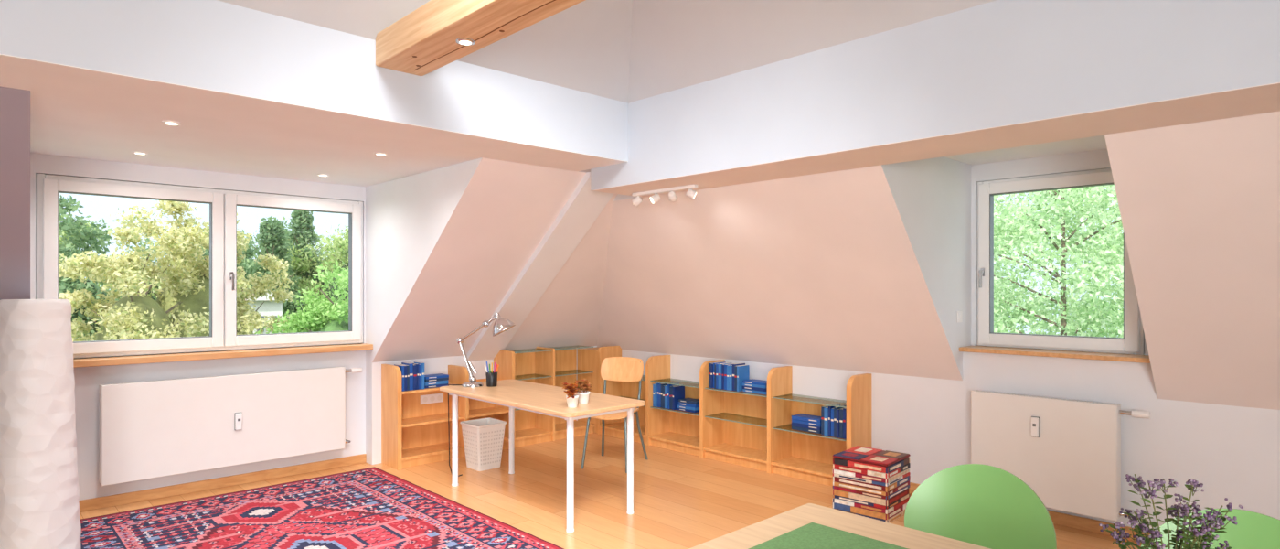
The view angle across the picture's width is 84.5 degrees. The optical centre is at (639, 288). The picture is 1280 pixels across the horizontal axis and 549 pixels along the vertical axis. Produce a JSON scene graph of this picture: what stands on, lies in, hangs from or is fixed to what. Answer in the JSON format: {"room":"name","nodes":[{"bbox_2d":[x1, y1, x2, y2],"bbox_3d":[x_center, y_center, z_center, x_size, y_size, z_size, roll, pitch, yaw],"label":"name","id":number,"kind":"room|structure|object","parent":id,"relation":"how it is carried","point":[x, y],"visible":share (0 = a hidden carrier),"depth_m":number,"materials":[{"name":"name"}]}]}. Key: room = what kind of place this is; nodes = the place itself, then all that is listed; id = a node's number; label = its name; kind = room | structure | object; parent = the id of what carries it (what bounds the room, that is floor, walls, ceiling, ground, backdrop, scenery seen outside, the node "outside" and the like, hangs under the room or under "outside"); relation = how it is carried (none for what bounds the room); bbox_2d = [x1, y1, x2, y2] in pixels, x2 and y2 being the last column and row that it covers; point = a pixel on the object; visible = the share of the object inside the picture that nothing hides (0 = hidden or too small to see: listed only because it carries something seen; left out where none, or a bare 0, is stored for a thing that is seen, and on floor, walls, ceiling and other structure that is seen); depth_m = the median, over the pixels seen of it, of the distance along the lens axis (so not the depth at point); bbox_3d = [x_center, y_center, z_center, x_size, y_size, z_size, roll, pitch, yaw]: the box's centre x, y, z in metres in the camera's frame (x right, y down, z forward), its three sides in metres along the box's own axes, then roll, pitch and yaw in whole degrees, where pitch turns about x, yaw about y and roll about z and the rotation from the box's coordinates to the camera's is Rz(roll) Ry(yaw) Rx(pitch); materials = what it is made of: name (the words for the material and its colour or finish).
{"room":"home office","nodes":[
{"label":"home office","id":0,"kind":"room"},
{"bbox_2d":[0,85,30,299],"bbox_3d":[-4.316,0.125,3.128,2.518,2.750,2.205,0,0,-44],"label":"wall","id":1,"kind":"structure","parent":0,"point":[15,103],"depth_m":3.47,"materials":[{"name":"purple paint"}]},
{"bbox_2d":[30,152,365,500],"bbox_3d":[-3.110,0.200,5.612,7.700,2.600,0.300,0,0,-44],"label":"wall","id":2,"kind":"structure","parent":0,"point":[88,379],"depth_m":5.20,"materials":[{"name":"white paint"}]},
{"bbox_2d":[35,173,362,358],"bbox_3d":[-3.172,-0.145,5.351,2.150,1.220,0.170,0,0,-44],"label":"window","id":3,"kind":"structure","parent":2,"relation":"in","point":[223,203],"depth_m":5.29,"materials":[{"name":"white plastic"}]},
{"bbox_2d":[78,453,366,511],"bbox_3d":[-3.166,1.462,5.338,2.200,0.075,0.018,0,0,-44],"label":"baseboard","id":4,"kind":"structure","parent":2,"relation":"attached to","point":[105,501],"depth_m":5.29,"materials":[{"name":"brown wood"}]},
{"bbox_2d":[73,342,373,367],"bbox_3d":[-3.125,0.492,5.306,2.216,0.045,0.180,0,0,-44],"label":"windowsill","id":5,"kind":"object","parent":2,"relation":"attached to","point":[223,354],"visible":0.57,"depth_m":5.19,"materials":[{"name":"brown wood"}]},
{"bbox_2d":[99,366,362,485],"bbox_3d":[-3.011,0.983,5.372,1.770,0.675,0.181,0,0,-44],"label":"radiator","id":6,"kind":"object","parent":2,"relation":"attached to","point":[159,428],"visible":1,"depth_m":5.18,"materials":[{"name":"metal"}]},
{"bbox_2d":[30,90,480,186],"bbox_3d":[-3.523,-0.993,3.891,4.719,0.215,2.205,0,0,-44],"label":"ceiling","id":7,"kind":"structure","parent":0,"point":[61,125],"depth_m":4.35,"materials":[{"name":"white paint"}]},
{"bbox_2d":[131,150,148,154],"bbox_3d":[-3.243,-0.880,4.567,0.086,0.009,0.086,0,0,-44],"label":"recessed light","id":8,"kind":"object","parent":7,"relation":"in","point":[133,152],"visible":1,"depth_m":4.55,"materials":[{"name":"white plastic"}]},
{"bbox_2d":[161,120,181,125],"bbox_3d":[-2.488,-0.880,3.740,0.086,0.009,0.086,0,0,-44],"label":"recessed light","id":9,"kind":"object","parent":7,"relation":"in","point":[171,122],"visible":1,"depth_m":3.73,"materials":[{"name":"white plastic"}]},
{"bbox_2d":[316,173,329,176],"bbox_3d":[-2.455,-0.880,5.450,0.086,0.009,0.086,0,0,-44],"label":"recessed light","id":10,"kind":"object","parent":7,"relation":"in","point":[321,175],"visible":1,"depth_m":5.43,"materials":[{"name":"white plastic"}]},
{"bbox_2d":[373,152,387,155],"bbox_3d":[-1.694,-0.880,4.601,0.086,0.009,0.086,0,0,-44],"label":"recessed light","id":11,"kind":"object","parent":7,"relation":"in","point":[377,154],"visible":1,"depth_m":4.58,"materials":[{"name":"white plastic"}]},
{"bbox_2d":[0,0,628,172],"bbox_3d":[-1.669,-1.088,3.753,7.200,0.404,0.564,0,0,-44],"label":"wall header","id":12,"kind":"structure","parent":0,"point":[214,45],"depth_m":3.36,"materials":[{"name":"white paint"}]},
{"bbox_2d":[0,53,628,170],"bbox_3d":[-2.271,-0.884,3.174,5.529,0.003,0.562,0,0,-44],"label":"ceiling soffit","id":13,"kind":"structure","parent":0,"point":[16,72],"depth_m":3.51,"materials":[{"name":"white paint"}]},
{"bbox_2d":[375,0,585,75],"bbox_3d":[0.725,-1.232,1.655,0.260,0.175,5.780,0,0,-44],"label":"ceiling beam","id":14,"kind":"structure","parent":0,"point":[437,34],"depth_m":3.22,"materials":[{"name":"brown wood"}]},
{"bbox_2d":[365,157,618,464],"bbox_3d":[-0.713,0.125,6.596,3.080,2.750,2.205,0,0,-44],"label":"wall","id":15,"kind":"structure","parent":0,"point":[445,246],"depth_m":5.79,"materials":[{"name":"white paint"}]},
{"bbox_2d":[466,171,613,361],"bbox_3d":[-0.904,-0.148,6.117,0.340,1.747,1.870,0,0,-44],"label":"beam","id":16,"kind":"structure","parent":15,"relation":"attached to","point":[584,206],"depth_m":5.98,"materials":[{"name":"white paint"}]},
{"bbox_2d":[216,0,995,103],"bbox_3d":[-0.071,-1.895,0.889,5.530,1.210,5.780,0,0,-44],"label":"ceiling","id":17,"kind":"structure","parent":0,"point":[627,51],"depth_m":4.08,"materials":[{"name":"paint"}]},
{"bbox_2d":[79,432,1141,548],"bbox_3d":[-0.231,1.600,2.692,7.800,0.200,8.600,0,0,-44],"label":"floor","id":18,"kind":"structure","parent":0,"point":[682,500],"depth_m":5.12,"materials":[{"name":"brown wood"}]},
{"bbox_2d":[80,466,564,548],"bbox_3d":[-1.860,1.494,4.004,2.112,0.010,3.250,0,0,-44],"label":"rug","id":19,"kind":"object","parent":18,"relation":"on","point":[370,507],"visible":0.97,"depth_m":4.51,"materials":[{"name":"fabric"}]},
{"bbox_2d":[0,298,81,548],"bbox_3d":[-3.289,0.772,3.830,0.372,1.434,0.372,0,0,22],"label":"floor lamp","id":20,"kind":"object","parent":19,"relation":"on","point":[39,491],"visible":1,"depth_m":3.71,"materials":[{"name":"white paper"}]},
{"bbox_2d":[459,416,506,470],"bbox_3d":[-1.321,1.310,5.945,0.290,0.380,0.290,0,0,-44],"label":"waste bin","id":21,"kind":"object","parent":18,"relation":"on","point":[483,437],"visible":1,"depth_m":5.86,"materials":[{"name":"white plastic"}]},
{"bbox_2d":[439,379,645,532],"bbox_3d":[-0.751,1.125,5.064,0.680,0.750,1.620,0,0,-44],"label":"desk","id":22,"kind":"object","parent":18,"relation":"on","point":[544,399],"visible":1,"depth_m":4.75,"materials":[{"name":"brown wood"}]},
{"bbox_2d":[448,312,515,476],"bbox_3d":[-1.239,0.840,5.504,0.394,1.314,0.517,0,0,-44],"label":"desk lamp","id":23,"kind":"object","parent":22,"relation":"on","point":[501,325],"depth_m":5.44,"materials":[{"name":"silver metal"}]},
{"bbox_2d":[484,361,499,386],"bbox_3d":[-1.146,0.655,5.446,0.108,0.190,0.107,0,0,-44],"label":"pen cup","id":24,"kind":"object","parent":22,"relation":"on","point":[491,376],"visible":1,"depth_m":5.42,"materials":[{"name":"black plastic"}]},
{"bbox_2d":[561,381,578,407],"bbox_3d":[-0.441,0.668,4.486,0.106,0.165,0.164,0,0,5],"label":"potted plant","id":25,"kind":"object","parent":22,"relation":"on","point":[572,399],"visible":1,"depth_m":4.46,"materials":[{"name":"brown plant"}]},
{"bbox_2d":[575,378,592,403],"bbox_3d":[-0.378,0.673,4.644,0.118,0.155,0.122,0,0,9],"label":"potted plant","id":26,"kind":"object","parent":22,"relation":"on","point":[583,395],"visible":0.89,"depth_m":4.62,"materials":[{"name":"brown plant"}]},
{"bbox_2d":[580,356,648,472],"bbox_3d":[-0.217,1.054,6.049,0.441,0.899,0.502,0,0,19],"label":"chair","id":27,"kind":"object","parent":18,"relation":"on","point":[619,368],"visible":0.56,"depth_m":6.21,"materials":[{"name":"brown wood"}]},
{"bbox_2d":[381,345,871,486],"bbox_3d":[-0.222,1.042,5.744,2.446,0.915,3.246,0,0,-44],"label":"bookcase","id":28,"kind":"object","parent":18,"relation":"on","point":[752,430],"visible":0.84,"depth_m":6.30,"materials":[{"name":"brown wood"}]},
{"bbox_2d":[394,361,448,391],"bbox_3d":[-1.897,0.745,6.134,0.453,0.227,0.170,0,0,-44],"label":"books","id":29,"kind":"object","parent":28,"relation":"in","point":[413,377],"visible":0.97,"depth_m":6.03,"materials":[{"name":"blue paper"}]},
{"bbox_2d":[420,392,443,404],"bbox_3d":[-1.884,0.988,6.366,0.214,0.082,0.020,0,0,-44],"label":"power outlet","id":30,"kind":"object","parent":28,"relation":"attached to","point":[425,399],"visible":1,"depth_m":6.36,"materials":[{"name":"white plastic"}]},
{"bbox_2d":[652,381,699,412],"bbox_3d":[0.366,1.011,6.649,0.171,0.233,0.526,0,0,-44],"label":"books","id":31,"kind":"object","parent":28,"relation":"in","point":[665,395],"visible":0.95,"depth_m":6.63,"materials":[{"name":"blue paper"}]},
{"bbox_2d":[708,361,767,394],"bbox_3d":[0.879,0.763,6.117,0.170,0.230,0.603,0,0,-44],"label":"books","id":32,"kind":"object","parent":28,"relation":"in","point":[722,375],"visible":0.94,"depth_m":6.10,"materials":[{"name":"blue paper"}]},
{"bbox_2d":[791,403,846,438],"bbox_3d":[1.444,1.013,5.529,0.170,0.230,0.525,0,0,-44],"label":"books","id":33,"kind":"object","parent":28,"relation":"in","point":[832,421],"visible":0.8,"depth_m":5.43,"materials":[{"name":"blue paper"}]},
{"bbox_2d":[688,502,991,548],"bbox_3d":[0.928,1.125,1.464,0.927,0.750,1.923,0,0,-44],"label":"dining table","id":34,"kind":"object","parent":18,"relation":"on","point":[756,533],"visible":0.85,"depth_m":2.18,"materials":[{"name":"brown wood"}]},
{"bbox_2d":[748,522,908,548],"bbox_3d":[0.930,0.748,1.482,0.535,0.003,1.645,0,0,-44],"label":"table runner","id":35,"kind":"object","parent":34,"relation":"on","point":[812,535],"visible":1,"depth_m":2.09,"materials":[{"name":"green fabric"}]},
{"bbox_2d":[1098,473,1243,548],"bbox_3d":[1.083,0.562,1.448,0.234,0.369,0.225,0,0,-44],"label":"flowers","id":36,"kind":"object","parent":35,"relation":"on","point":[1201,534],"visible":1,"depth_m":1.44,"materials":[{"name":"plant"}]},
{"bbox_2d":[832,445,910,522],"bbox_3d":[1.562,1.306,4.750,0.381,0.388,0.381,0,0,42],"label":"book stack","id":37,"kind":"object","parent":18,"relation":"on","point":[873,483],"visible":0.96,"depth_m":4.62,"materials":[{"name":"multicoloured paper"}]},
{"bbox_2d":[904,463,1056,548],"bbox_3d":[1.111,1.071,2.411,0.525,0.864,0.500,0,0,-44],"label":"dining chair","id":38,"kind":"object","parent":18,"relation":"on","point":[987,506],"visible":0.91,"depth_m":2.54,"materials":[{"name":"green plastic"}]},
{"bbox_2d":[1141,508,1279,548],"bbox_3d":[1.597,1.071,1.889,0.521,0.864,0.500,0,0,-44],"label":"dining chair","id":39,"kind":"object","parent":18,"relation":"on","point":[1253,529],"visible":0.49,"depth_m":2.02,"materials":[{"name":"green plastic"}]},
{"bbox_2d":[590,0,1279,190],"bbox_3d":[1.974,-1.010,3.135,0.532,0.569,6.180,0,0,-44],"label":"wall header","id":40,"kind":"structure","parent":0,"point":[997,62],"depth_m":3.26,"materials":[{"name":"white paint"}]},
{"bbox_2d":[591,82,1279,197],"bbox_3d":[1.974,-0.725,3.134,0.530,0.003,6.179,0,0,-44],"label":"ceiling soffit","id":41,"kind":"structure","parent":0,"point":[1265,98],"depth_m":3.36,"materials":[{"name":"paint"}]},
{"bbox_2d":[631,184,697,206],"bbox_3d":[0.172,-0.673,5.100,0.085,0.100,0.632,0,0,-44],"label":"track light","id":42,"kind":"object","parent":41,"relation":"attached to","point":[672,197],"visible":1,"depth_m":5.05,"materials":[{"name":"white plastic"}]},
{"bbox_2d":[597,111,1279,525],"bbox_3d":[1.974,0.125,4.772,1.738,2.750,8.540,0,0,-44],"label":"wall","id":43,"kind":"structure","parent":0,"point":[833,277],"depth_m":4.63,"materials":[{"name":"white paint"}]},
{"bbox_2d":[956,310,962,321],"bbox_3d":[2.217,0.190,4.878,0.080,0.080,0.014,0,0,-44],"label":"light switch","id":44,"kind":"object","parent":43,"relation":"attached to","point":[959,314],"visible":1,"depth_m":4.86,"materials":[{"name":"white plastic"}]},
{"bbox_2d":[909,481,1150,540],"bbox_3d":[3.487,1.462,3.647,0.018,0.075,4.820,0,0,-44],"label":"baseboard","id":45,"kind":"structure","parent":43,"relation":"attached to","point":[1057,517],"depth_m":4.40,"materials":[{"name":"brown wood"}]},
{"bbox_2d":[944,135,1107,165],"bbox_3d":[2.386,-0.993,4.277,1.630,0.215,1.113,0,0,-44],"label":"ceiling","id":46,"kind":"structure","parent":0,"point":[1093,143],"depth_m":4.53,"materials":[{"name":"white paint"}]},
{"bbox_2d":[962,149,1157,528],"bbox_3d":[2.811,0.250,4.686,0.450,2.500,1.115,0,0,-44],"label":"wall","id":47,"kind":"structure","parent":0,"point":[1131,385],"depth_m":4.49,"materials":[{"name":"white paint"}]},
{"bbox_2d":[959,345,1150,362],"bbox_3d":[2.685,0.416,4.565,0.260,0.027,1.112,0,0,-44],"label":"windowsill","id":48,"kind":"object","parent":47,"relation":"attached to","point":[1087,355],"visible":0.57,"depth_m":4.46,"materials":[{"name":"brown wood"}]},
{"bbox_2d":[970,389,1150,521],"bbox_3d":[2.614,1.028,4.434,0.181,0.685,0.985,0,0,-44],"label":"radiator","id":49,"kind":"object","parent":47,"relation":"attached to","point":[1068,452],"visible":0.91,"depth_m":4.38,"materials":[{"name":"metal"}]},
{"bbox_2d":[976,168,1144,354],"bbox_3d":[2.740,-0.180,4.659,0.170,1.163,0.985,0,0,-44],"label":"window","id":50,"kind":"structure","parent":47,"relation":"in","point":[1133,341],"depth_m":4.73,"materials":[{"name":"white plastic"}]},
{"label":"outside","id":51,"kind":"structure","parent":0,"visible":0},
{"bbox_3d":[-40.359,8.250,49.150,130.000,0.500,113.200,0,0,-44],"label":"lawn","id":52,"kind":"structure","parent":51,"visible":0},
{"bbox_2d":[58,194,132,341],"bbox_3d":[-11.238,3.083,14.119,3.511,9.844,3.569,0,0,-44],"label":"tree","id":53,"kind":"object","parent":52,"relation":"on","point":[71,228],"visible":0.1,"depth_m":13.90,"materials":[{"name":"green plant"}]},
{"bbox_2d":[58,214,161,298],"bbox_3d":[-19.558,2.732,23.096,7.636,10.546,7.969,0,0,14],"label":"tree","id":54,"kind":"object","parent":52,"relation":"on","point":[88,223],"visible":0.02,"depth_m":23.17,"materials":[{"name":"green plant"}]},
{"bbox_2d":[58,204,209,341],"bbox_3d":[-7.961,3.325,11.118,2.694,9.359,2.781,0,0,-34],"label":"birch tree","id":55,"kind":"object","parent":52,"relation":"on","point":[132,316],"visible":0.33,"depth_m":10.85,"materials":[{"name":"green plant"}]},
{"bbox_2d":[96,199,274,337],"bbox_3d":[-7.875,3.194,12.177,2.663,9.621,2.849,0,0,-41],"label":"birch tree","id":56,"kind":"object","parent":52,"relation":"on","point":[196,303],"visible":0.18,"depth_m":11.85,"materials":[{"name":"green plant"}]},
{"bbox_2d":[116,228,261,299],"bbox_3d":[-17.104,2.787,26.755,6.711,10.435,7.175,0,0,-44],"label":"tree","id":57,"kind":"object","parent":52,"relation":"on","point":[249,252],"visible":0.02,"depth_m":26.41,"materials":[{"name":"green plant"}]},
{"bbox_2d":[199,230,297,334],"bbox_3d":[-7.571,3.413,13.548,2.315,9.184,2.064,0,0,43],"label":"birch tree","id":58,"kind":"object","parent":52,"relation":"on","point":[270,262],"visible":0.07,"depth_m":13.41,"materials":[{"name":"green plant"}]},
{"bbox_2d":[201,215,330,277],"bbox_3d":[-15.511,2.444,30.189,7.622,11.120,7.043,0,0,40],"label":"tree","id":59,"kind":"object","parent":52,"relation":"on","point":[283,218],"visible":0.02,"depth_m":30.16,"materials":[{"name":"green plant"}]},
{"bbox_2d":[246,291,287,333],"bbox_3d":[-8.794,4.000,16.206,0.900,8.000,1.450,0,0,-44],"label":"neighbouring house","id":60,"kind":"structure","parent":52,"relation":"on","point":[269,307],"depth_m":15.79,"materials":[{"name":"white paint"}]},
{"bbox_2d":[245,215,305,332],"bbox_3d":[-9.989,3.023,19.005,3.242,9.964,3.708,0,0,-8],"label":"conifer","id":61,"kind":"object","parent":52,"relation":"on","point":[272,231],"visible":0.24,"depth_m":18.80,"materials":[{"name":"green plant"}]},
{"bbox_2d":[255,258,348,333],"bbox_3d":[-5.004,3.744,12.062,2.787,8.521,2.806,0,0,27],"label":"tree","id":62,"kind":"object","parent":52,"relation":"on","point":[328,314],"visible":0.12,"depth_m":11.80,"materials":[{"name":"green plant"}]},
{"bbox_2d":[283,210,325,318],"bbox_3d":[-10.057,2.784,21.079,3.526,10.441,3.778,0,0,23],"label":"conifer","id":63,"kind":"object","parent":52,"relation":"on","point":[302,231],"visible":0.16,"depth_m":20.69,"materials":[{"name":"green plant"}]},
{"bbox_2d":[287,225,348,327],"bbox_3d":[-8.553,3.070,21.050,4.228,9.869,4.100,0,0,24],"label":"tree","id":64,"kind":"object","parent":52,"relation":"on","point":[342,245],"visible":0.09,"depth_m":20.16,"materials":[{"name":"green plant"}]},
{"bbox_2d":[306,224,348,272],"bbox_3d":[-11.252,2.592,30.499,7.456,10.825,7.639,0,0,-33],"label":"tree","id":65,"kind":"object","parent":52,"relation":"on","point":[321,235],"visible":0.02,"depth_m":29.87,"materials":[{"name":"green plant"}]},
{"bbox_2d":[993,195,1087,335],"bbox_3d":[7.142,2.467,16.465,5.894,11.075,5.754,0,0,-18],"label":"maple tree","id":66,"kind":"object","parent":52,"relation":"on","point":[1014,314],"visible":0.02,"depth_m":14.95,"materials":[{"name":"green plant"}]},
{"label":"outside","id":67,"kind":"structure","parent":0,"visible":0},
{"bbox_3d":[38.963,8.250,14.457,63.800,0.500,46.800,0,0,-44],"label":"lawn","id":68,"kind":"structure","parent":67,"visible":0},
{"bbox_2d":[993,184,1144,354],"bbox_3d":[6.736,2.327,11.327,6.013,11.355,6.140,0,0,-11],"label":"maple tree","id":69,"kind":"object","parent":68,"relation":"on","point":[1027,226],"visible":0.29,"depth_m":9.82,"materials":[{"name":"green plant"}]},
{"bbox_2d":[1029,202,1140,354],"bbox_3d":[10.975,2.462,12.486,6.384,11.086,6.612,0,0,-9],"label":"maple tree","id":70,"kind":"object","parent":68,"relation":"on","point":[1051,304],"visible":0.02,"depth_m":13.60,"materials":[{"name":"green plant"}]}
]}

